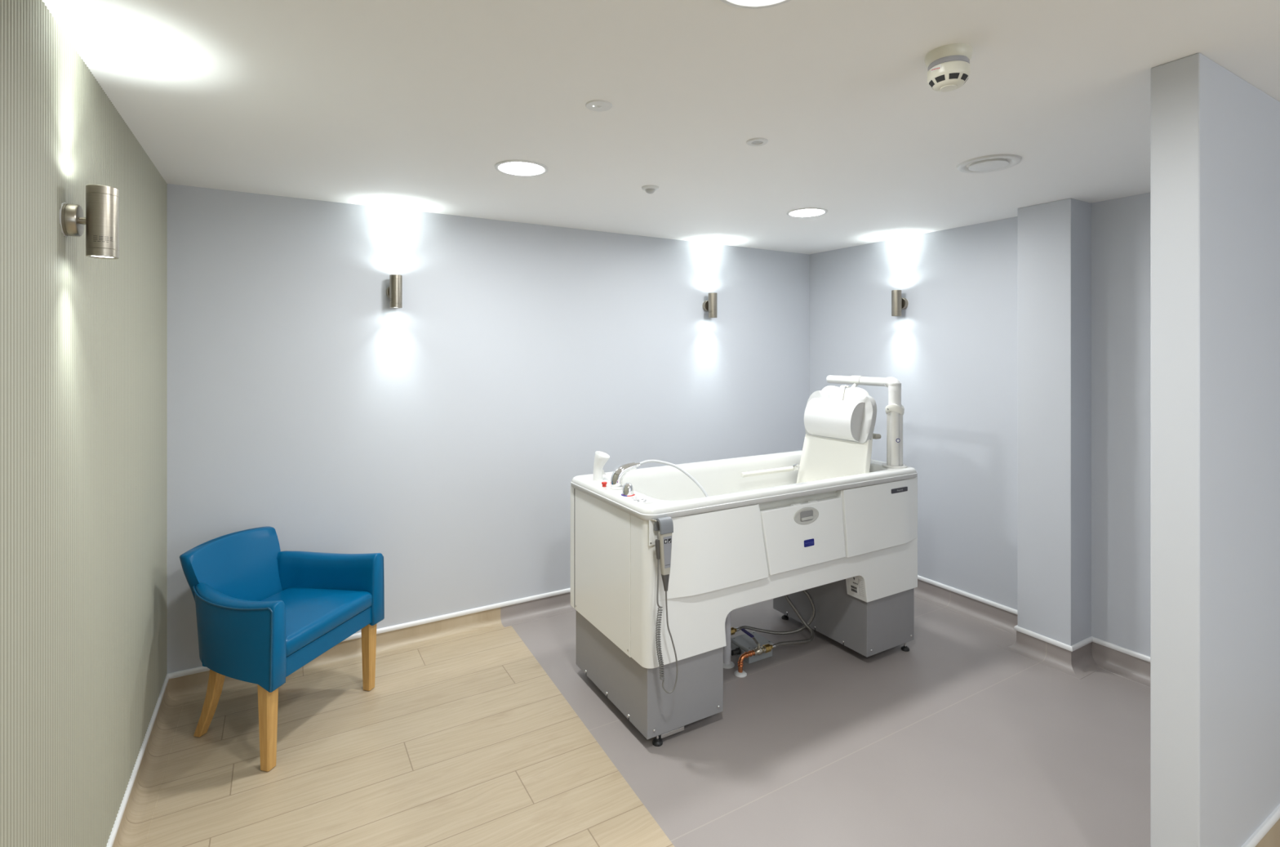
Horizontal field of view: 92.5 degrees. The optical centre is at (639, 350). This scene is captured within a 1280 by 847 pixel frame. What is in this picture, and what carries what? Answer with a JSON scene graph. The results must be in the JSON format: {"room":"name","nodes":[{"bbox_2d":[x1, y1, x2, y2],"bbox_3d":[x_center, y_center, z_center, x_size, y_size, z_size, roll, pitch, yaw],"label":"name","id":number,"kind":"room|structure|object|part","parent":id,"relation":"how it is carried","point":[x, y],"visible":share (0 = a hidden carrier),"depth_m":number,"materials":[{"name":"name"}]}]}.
{"room":"assisted bathroom","nodes":[
{"label":"assisted bathroom","id":0,"kind":"room"},
{"bbox_2d":[0,0,167,846],"bbox_3d":[-0.692,0.422,0.161,0.122,2.400,6.178,0,0,-30],"label":"wall","id":1,"kind":"structure","parent":0,"point":[83,339],"depth_m":1.58,"materials":[{"name":"beige paint"}]},
{"bbox_2d":[59,184,119,258],"bbox_3d":[-1.367,-0.322,1.530,0.103,0.175,0.083,0,0,-30],"label":"wall light","id":2,"kind":"object","parent":1,"relation":"attached to","point":[101,220],"visible":1,"depth_m":1.51,"materials":[{"name":"silver metal"}]},
{"bbox_3d":[-1.380,-0.322,1.523,0.017,0.017,0.017,0,0,-30],"label":"stem","id":3,"kind":"part","parent":2,"relation":"part of","materials":[{"name":"silver metal"}]},
{"bbox_2d":[93,235,111,242],"bbox_3d":[-1.330,-0.276,1.520,0.036,0.014,0.006,0,0,-44],"label":"print","id":4,"kind":"object","parent":2,"relation":"attached to","point":[96,238],"depth_m":1.52,"materials":[{"name":"silver metal"}]},
{"bbox_2d":[106,673,168,846],"bbox_3d":[-0.636,1.516,0.194,0.012,0.024,6.178,0,0,-30],"label":"trim","id":5,"kind":"structure","parent":1,"relation":"attached to","point":[119,815],"depth_m":2.20,"materials":[{"name":"white plastic"}]},
{"bbox_2d":[112,684,183,846],"bbox_3d":[-0.609,1.574,0.210,0.075,0.100,6.178,0,0,-30],"label":"baseboard","id":6,"kind":"structure","parent":1,"relation":"attached to","point":[134,827],"depth_m":2.31,"materials":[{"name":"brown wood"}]},
{"bbox_2d":[167,183,809,673],"bbox_3d":[-0.448,0.422,3.955,4.383,2.400,0.120,0,0,-30],"label":"wall","id":7,"kind":"structure","parent":0,"point":[445,434],"depth_m":3.48,"materials":[{"name":"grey paint"}]},
{"bbox_2d":[168,587,570,679],"bbox_3d":[-0.415,1.516,3.898,4.143,0.024,0.012,0,0,-30],"label":"trim","id":8,"kind":"structure","parent":7,"relation":"attached to","point":[201,668],"depth_m":3.47,"materials":[{"name":"white plastic"}]},
{"bbox_2d":[167,591,576,702],"bbox_3d":[-0.399,1.574,3.871,4.143,0.100,0.075,0,0,-30],"label":"baseboard","id":9,"kind":"structure","parent":7,"relation":"attached to","point":[188,687],"depth_m":3.40,"materials":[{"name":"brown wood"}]},
{"bbox_2d":[385,274,402,307],"bbox_3d":[-1.322,-0.318,3.313,0.083,0.175,0.103,0,0,-30],"label":"wall light","id":10,"kind":"object","parent":7,"relation":"attached to","point":[393,291],"visible":1,"depth_m":3.27,"materials":[{"name":"silver metal"}]},
{"bbox_2d":[702,292,717,317],"bbox_3d":[0.508,-0.323,4.387,0.083,0.175,0.103,0,0,-30],"label":"wall light","id":11,"kind":"object","parent":7,"relation":"attached to","point":[710,305],"visible":1,"depth_m":4.34,"materials":[{"name":"silver metal"}]},
{"bbox_2d":[144,595,1150,846],"bbox_3d":[1.146,1.672,1.240,4.383,0.100,6.418,0,0,-30],"label":"floor","id":12,"kind":"structure","parent":0,"point":[957,738],"depth_m":2.46,"materials":[{"name":"beige plastic"}]},
{"bbox_2d":[179,526,384,771],"bbox_3d":[-1.617,1.232,2.724,0.621,0.780,0.665,0,0,14],"label":"armchair","id":13,"kind":"object","parent":12,"relation":"on","point":[264,611],"visible":1,"depth_m":2.64,"materials":[{"name":"blue leather"}]},
{"bbox_3d":[-1.802,1.440,2.575,0.150,0.356,0.050,0,0,14],"label":"leg","id":14,"kind":"part","parent":13,"relation":"part of","materials":[{"name":"brown wood"}]},
{"bbox_3d":[-1.813,1.059,2.774,0.216,0.436,0.448,0,0,14],"label":"backrest","id":15,"kind":"part","parent":13,"relation":"part of","materials":[{"name":"blue leather"}]},
{"bbox_3d":[-1.639,1.134,2.467,0.553,0.332,0.120,0,0,28],"label":"armrest","id":16,"kind":"part","parent":13,"relation":"part of","materials":[{"name":"blue leather"}]},
{"bbox_3d":[-1.444,1.448,2.381,0.056,0.341,0.056,0,0,14],"label":"leg","id":17,"kind":"part","parent":13,"relation":"part of","materials":[{"name":"brown wood"}]},
{"bbox_3d":[-1.526,1.248,2.701,0.402,0.079,0.524,0,0,14],"label":"seat rail","id":18,"kind":"part","parent":13,"relation":"part of","materials":[{"name":"blue leather"}]},
{"bbox_2d":[261,586,372,656],"bbox_3d":[-1.534,1.160,2.703,0.435,0.088,0.524,0,0,14],"label":"seat cushion","id":19,"kind":"object","parent":13,"relation":"on","point":[313,614],"depth_m":2.70,"materials":[{"name":"blue leather"}]},
{"bbox_3d":[-1.514,1.134,2.960,0.553,0.332,0.120,0,0,1],"label":"armrest","id":20,"kind":"part","parent":13,"relation":"part of","materials":[{"name":"blue leather"}]},
{"bbox_3d":[-1.300,1.448,2.943,0.056,0.341,0.056,0,0,14],"label":"leg","id":21,"kind":"part","parent":13,"relation":"part of","materials":[{"name":"brown wood"}]},
{"bbox_2d":[723,611,734,668],"bbox_3d":[0.448,1.412,3.168,0.080,0.420,0.080,0,0,-30],"label":"pipe","id":22,"kind":"object","parent":12,"relation":"on","point":[727,664],"visible":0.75,"depth_m":3.15,"materials":[{"name":"white plastic"}]},
{"bbox_2d":[570,449,917,746],"bbox_3d":[0.582,1.059,3.191,1.734,1.126,0.795,0,0,-30],"label":"bath","id":23,"kind":"object","parent":12,"relation":"on","point":[849,541],"visible":0.97,"depth_m":2.80,"materials":[{"name":"white plastic"}]},
{"bbox_3d":[0.399,0.982,3.505,1.715,0.604,0.048,0,0,-30],"label":"panel","id":24,"kind":"part","parent":23,"relation":"part of","materials":[{"name":"white plastic"}]},
{"bbox_3d":[-0.178,0.982,2.807,0.012,0.604,0.558,0,0,-30],"label":"panel","id":25,"kind":"part","parent":23,"relation":"part of","materials":[{"name":"white plastic"}]},
{"bbox_3d":[-0.052,0.603,2.681,0.049,0.050,0.049,0,0,-30],"label":"temperature knob","id":26,"kind":"part","parent":23,"relation":"part of","materials":[{"name":"silver metal"}]},
{"bbox_3d":[-0.031,0.633,2.645,0.068,0.004,0.237,0,0,-30],"label":"control panel","id":27,"kind":"part","parent":23,"relation":"part of","materials":[{"name":"white plastic"}]},
{"bbox_3d":[0.053,0.727,2.462,0.040,0.106,0.005,0,0,-30],"label":"hanger plate","id":28,"kind":"part","parent":23,"relation":"part of","materials":[{"name":"silver metal"}]},
{"bbox_2d":[610,459,708,496],"bbox_3d":[0.260,0.767,2.909,0.773,0.510,0.293,0,0,-30],"label":"shower hose","id":29,"kind":"object","parent":23,"relation":"on","point":[616,478],"visible":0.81,"depth_m":2.83,"materials":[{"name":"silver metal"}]},
{"bbox_3d":[-0.076,0.580,2.834,0.121,0.124,0.055,0,0,-11],"label":"handle","id":30,"kind":"part","parent":29,"relation":"part of","materials":[{"name":"silver metal"}]},
{"bbox_2d":[653,515,678,693],"bbox_3d":[0.097,1.011,2.445,0.096,0.696,0.058,0,0,-30],"label":"hand control","id":31,"kind":"object","parent":23,"relation":"hanging from","point":[664,525],"visible":1,"depth_m":2.42,"materials":[{"name":"grey plastic"}]},
{"bbox_3d":[0.121,1.591,2.584,0.115,0.018,0.065,0,0,-30],"label":"chassis rail","id":32,"kind":"part","parent":23,"relation":"part of","materials":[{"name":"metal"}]},
{"bbox_3d":[0.322,0.848,2.608,0.572,0.328,0.034,0,0,-30],"label":"panel","id":33,"kind":"part","parent":23,"relation":"part of","materials":[{"name":"white plastic"}]},
{"bbox_2d":[571,449,916,514],"bbox_3d":[0.576,0.830,3.200,1.725,0.396,0.764,0,0,-30],"label":"tub","id":34,"kind":"object","parent":23,"relation":"in","point":[664,489],"depth_m":3.08,"materials":[{"name":"white plastic"}]},
{"bbox_3d":[0.732,0.979,2.940,1.714,0.603,0.130,0,0,-30],"label":"panel","id":35,"kind":"part","parent":23,"relation":"part of","materials":[{"name":"white plastic"}]},
{"bbox_3d":[0.773,0.865,2.876,0.527,0.290,0.030,0,0,-30],"label":"access door","id":36,"kind":"part","parent":23,"relation":"part of","materials":[{"name":"white plastic"}]},
{"bbox_3d":[0.781,0.775,2.877,0.160,0.080,0.006,0,0,-30],"label":"oval handle","id":37,"kind":"part","parent":23,"relation":"part of","materials":[{"name":"grey plastic"}]},
{"bbox_2d":[741,374,907,483],"bbox_3d":[1.019,0.564,3.404,0.753,0.839,0.571,0,0,-30],"label":"lift","id":38,"kind":"object","parent":23,"relation":"on","point":[821,457],"visible":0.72,"depth_m":3.44,"materials":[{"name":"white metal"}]},
{"bbox_3d":[0.741,0.694,3.524,0.395,0.027,0.027,0,0,-30],"label":"armrest","id":39,"kind":"part","parent":38,"relation":"part of","materials":[{"name":"white plastic"}]},
{"bbox_3d":[1.115,0.595,3.509,0.209,0.777,0.486,0,0,-30],"label":"backrest","id":40,"kind":"part","parent":38,"relation":"part of","materials":[{"name":"white plastic"}]},
{"bbox_2d":[804,384,876,443],"bbox_3d":[1.125,0.357,3.515,0.193,0.314,0.478,0,0,-30],"label":"pillow","id":41,"kind":"object","parent":38,"relation":"on","point":[854,419],"visible":0.99,"depth_m":3.40,"materials":[{"name":"white fabric"}]},
{"bbox_2d":[804,398,860,440],"bbox_3d":[1.101,0.390,3.490,0.125,0.216,0.338,0,0,-30],"label":"cushion","id":42,"kind":"object","parent":41,"relation":"on","point":[831,418],"depth_m":3.43,"materials":[{"name":"white plastic"}]},
{"bbox_3d":[1.272,0.175,3.589,0.053,0.053,0.446,0,0,-30],"label":"arm","id":43,"kind":"part","parent":38,"relation":"part of","materials":[{"name":"white plastic"}]},
{"bbox_3d":[1.401,0.471,3.371,0.081,0.317,0.081,0,0,-30],"label":"post","id":44,"kind":"part","parent":38,"relation":"part of","materials":[{"name":"silver metal"}]},
{"bbox_2d":[850,577,863,595],"bbox_3d":[1.115,1.208,3.151,0.013,0.092,0.082,0,0,-30],"label":"print","id":45,"kind":"object","parent":23,"relation":"attached to","point":[856,584],"depth_m":3.15,"materials":[{"name":"white"}]},
{"bbox_3d":[1.252,0.848,3.155,0.586,0.328,0.034,0,0,-30],"label":"panel","id":46,"kind":"part","parent":23,"relation":"part of","materials":[{"name":"white plastic"}]},
{"bbox_3d":[1.361,0.731,3.216,0.129,0.023,0.003,0,0,-30],"label":"name plate","id":47,"kind":"part","parent":23,"relation":"part of","materials":[{"name":"plastic"}]},
{"bbox_2d":[730,631,772,663],"bbox_3d":[0.568,1.584,3.261,0.231,0.077,0.152,0,0,-30],"label":"junction box","id":48,"kind":"object","parent":12,"relation":"on","point":[740,644],"visible":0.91,"depth_m":3.24,"materials":[{"name":"grey plastic"}]},
{"bbox_3d":[0.596,1.557,3.278,0.165,0.021,0.152,0,0,-30],"label":"lid","id":49,"kind":"part","parent":48,"relation":"part of","materials":[{"name":"grey plastic"}]},
{"bbox_2d":[730,589,815,635],"bbox_3d":[0.639,1.311,3.378,0.682,0.622,0.108,0,0,-16],"label":"hose","id":50,"kind":"object","parent":12,"relation":"on","point":[733,630],"visible":0.45,"depth_m":3.41,"materials":[{"name":"grey plastic"}]},
{"bbox_2d":[733,595,814,677],"bbox_3d":[0.668,1.322,3.288,0.562,0.601,0.262,0,0,-30],"label":"pipe","id":51,"kind":"object","parent":12,"relation":"on","point":[759,650],"visible":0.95,"depth_m":3.17,"materials":[{"name":"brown metal"}]},
{"bbox_3d":[0.598,1.493,3.152,0.016,0.020,0.053,0,0,-30],"label":"lever","id":52,"kind":"part","parent":51,"relation":"part of","materials":[{"name":"metal"}]},
{"bbox_2d":[996,630,1079,679],"bbox_3d":[2.097,1.574,3.219,0.075,0.100,0.414,0,0,-30],"label":"baseboard","id":53,"kind":"structure","parent":12,"relation":"on","point":[1051,655],"depth_m":3.22,"materials":[{"name":"beige plastic"}]},
{"bbox_2d":[1013,625,1072,651],"bbox_3d":[2.124,1.516,3.235,0.012,0.024,0.286,0,0,-30],"label":"trim","id":54,"kind":"structure","parent":53,"relation":"attached to","point":[1019,628],"depth_m":3.23,"materials":[{"name":"white plastic"}]},
{"bbox_2d":[1071,642,1100,679],"bbox_3d":[2.274,1.574,3.127,0.287,0.100,0.075,0,0,-30],"label":"baseboard","id":55,"kind":"structure","parent":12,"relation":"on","point":[1083,664],"depth_m":3.15,"materials":[{"name":"beige plastic"}]},
{"bbox_2d":[42,0,1279,253],"bbox_3d":[1.146,-0.828,1.240,4.383,0.100,6.418,0,0,-30],"label":"ceiling","id":56,"kind":"structure","parent":0,"point":[404,104],"depth_m":1.89,"materials":[{"name":"paint"}]},
{"bbox_2d":[494,160,548,176],"bbox_3d":[-0.504,-0.777,2.611,0.225,0.008,0.225,0,0,-30],"label":"recessed light","id":57,"kind":"object","parent":56,"relation":"in","point":[514,167],"visible":1,"depth_m":2.61,"materials":[{"name":"white plastic"}]},
{"bbox_2d":[498,162,543,173],"bbox_3d":[-0.504,-0.777,2.611,0.189,0.001,0.189,0,0,-30],"label":"diffuser","id":58,"kind":"object","parent":57,"relation":"attached to","point":[512,167],"depth_m":2.61,"materials":[{"name":"white plastic"}]},
{"bbox_2d":[585,99,612,111],"bbox_3d":[-0.130,-0.773,1.945,0.085,0.009,0.085,0,0,-30],"label":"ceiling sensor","id":59,"kind":"object","parent":56,"relation":"in","point":[596,104],"visible":1,"depth_m":1.94,"materials":[{"name":"white plastic"}]},
{"bbox_2d":[641,184,658,193],"bbox_3d":[0.049,-0.763,2.922,0.083,0.030,0.083,0,0,-30],"label":"sensor","id":60,"kind":"object","parent":56,"relation":"attached to","point":[650,188],"visible":1,"depth_m":2.90,"materials":[{"name":"white plastic"}]},
{"bbox_2d":[720,0,791,8],"bbox_3d":[0.256,-0.777,1.277,0.225,0.008,0.225,0,0,-30],"label":"recessed light","id":61,"kind":"object","parent":56,"relation":"in","point":[752,4],"visible":1,"depth_m":1.37,"materials":[{"name":"white plastic"}]},
{"bbox_2d":[736,0,773,3],"bbox_3d":[0.256,-0.777,1.277,0.189,0.001,0.189,0,0,-30],"label":"diffuser","id":62,"kind":"object","parent":61,"relation":"attached to","point":[744,1],"depth_m":1.37,"materials":[{"name":"white plastic"}]},
{"bbox_2d":[746,137,768,146],"bbox_3d":[0.436,-0.775,2.280,0.080,0.006,0.080,0,0,-30],"label":"ceiling sensor","id":63,"kind":"object","parent":56,"relation":"attached to","point":[753,141],"visible":1,"depth_m":2.27,"materials":[{"name":"white plastic"}]},
{"bbox_2d":[786,207,827,217],"bbox_3d":[0.938,-0.777,3.447,0.225,0.008,0.225,0,0,-30],"label":"recessed light","id":64,"kind":"object","parent":56,"relation":"in","point":[806,211],"visible":1,"depth_m":3.44,"materials":[{"name":"white plastic"}]},
{"bbox_2d":[789,208,823,215],"bbox_3d":[0.938,-0.777,3.447,0.189,0.001,0.189,0,0,-30],"label":"diffuser","id":65,"kind":"object","parent":64,"relation":"attached to","point":[806,211],"depth_m":3.46,"materials":[{"name":"white plastic"}]},
{"bbox_2d":[924,43,973,91],"bbox_3d":[0.809,-0.732,1.607,0.114,0.092,0.114,0,0,-30],"label":"smoke detector","id":66,"kind":"object","parent":56,"relation":"attached to","point":[948,67],"visible":1,"depth_m":1.57,"materials":[{"name":"beige plastic"}]},
{"bbox_2d":[956,153,1022,173],"bbox_3d":[1.445,-0.772,2.544,0.236,0.023,0.236,0,0,-30],"label":"valve","id":67,"kind":"object","parent":56,"relation":"attached to","point":[993,162],"visible":1,"depth_m":2.51,"materials":[{"name":"white plastic"}]},
{"bbox_2d":[809,191,1150,656],"bbox_3d":[2.984,0.422,2.318,0.120,2.400,6.178,0,0,-30],"label":"wall","id":68,"kind":"structure","parent":0,"point":[952,352],"depth_m":3.74,"materials":[{"name":"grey paint"}]},
{"bbox_2d":[891,289,908,315],"bbox_3d":[1.762,-0.323,4.180,0.103,0.175,0.083,0,0,-30],"label":"wall light","id":69,"kind":"object","parent":68,"relation":"attached to","point":[899,303],"visible":1,"depth_m":4.15,"materials":[{"name":"silver metal"}]},
{"bbox_2d":[914,578,1017,635],"bbox_3d":[1.774,1.574,4.186,0.075,0.100,1.732,0,0,-30],"label":"baseboard","id":70,"kind":"structure","parent":68,"relation":"attached to","point":[992,615],"depth_m":3.79,"materials":[{"name":"beige plastic"}]},
{"bbox_2d":[917,574,1017,614],"bbox_3d":[1.802,1.516,4.202,0.012,0.024,1.732,0,0,-30],"label":"trim","id":71,"kind":"structure","parent":68,"relation":"attached to","point":[919,577],"depth_m":3.79,"materials":[{"name":"white plastic"}]},
{"bbox_2d":[996,636,1016,645],"bbox_3d":[2.102,1.574,3.418,0.287,0.100,0.075,0,0,-30],"label":"baseboard","id":72,"kind":"structure","parent":68,"relation":"attached to","point":[1010,642],"depth_m":3.40,"materials":[{"name":"beige plastic"}]},
{"bbox_2d":[1017,198,1091,645],"bbox_3d":[2.225,0.422,3.294,0.222,2.400,0.264,0,0,-30],"label":"pilaster","id":73,"kind":"object","parent":68,"relation":"attached to","point":[1054,238],"depth_m":3.21,"materials":[{"name":"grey paint"}]},
{"bbox_2d":[1071,635,1093,651],"bbox_3d":[2.285,1.516,3.170,0.224,0.024,0.012,0,0,-30],"label":"trim","id":74,"kind":"structure","parent":68,"relation":"attached to","point":[1090,639],"depth_m":3.16,"materials":[{"name":"white plastic"}]},
{"bbox_2d":[1091,641,1150,687],"bbox_3d":[2.558,1.574,2.851,0.075,0.100,0.838,0,0,-30],"label":"baseboard","id":75,"kind":"structure","parent":68,"relation":"attached to","point":[1130,667],"depth_m":3.10,"materials":[{"name":"beige plastic"}]},
{"bbox_2d":[1091,635,1150,662],"bbox_3d":[2.586,1.516,2.867,0.012,0.024,0.838,0,0,-30],"label":"trim","id":76,"kind":"structure","parent":68,"relation":"attached to","point":[1133,653],"depth_m":3.11,"materials":[{"name":"white plastic"}]},
{"bbox_2d":[1150,53,1279,846],"bbox_3d":[2.134,0.422,2.055,1.632,2.400,0.106,0,0,-30],"label":"wall partition","id":77,"kind":"structure","parent":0,"point":[1215,135],"depth_m":1.68,"materials":[{"name":"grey paint"}]},
{"bbox_2d":[1241,803,1279,846],"bbox_3d":[2.155,1.424,1.999,1.634,0.024,0.012,0,0,-30],"label":"trim","id":78,"kind":"structure","parent":77,"relation":"attached to","point":[1273,817],"depth_m":1.82,"materials":[{"name":"white plastic"}]},
{"bbox_2d":[1255,817,1279,846],"bbox_3d":[2.143,1.528,1.956,1.697,0.192,0.075,0,0,-30],"label":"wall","id":79,"kind":"structure","parent":77,"relation":"attached to","point":[1272,838],"depth_m":1.87,"materials":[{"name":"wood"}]}
]}

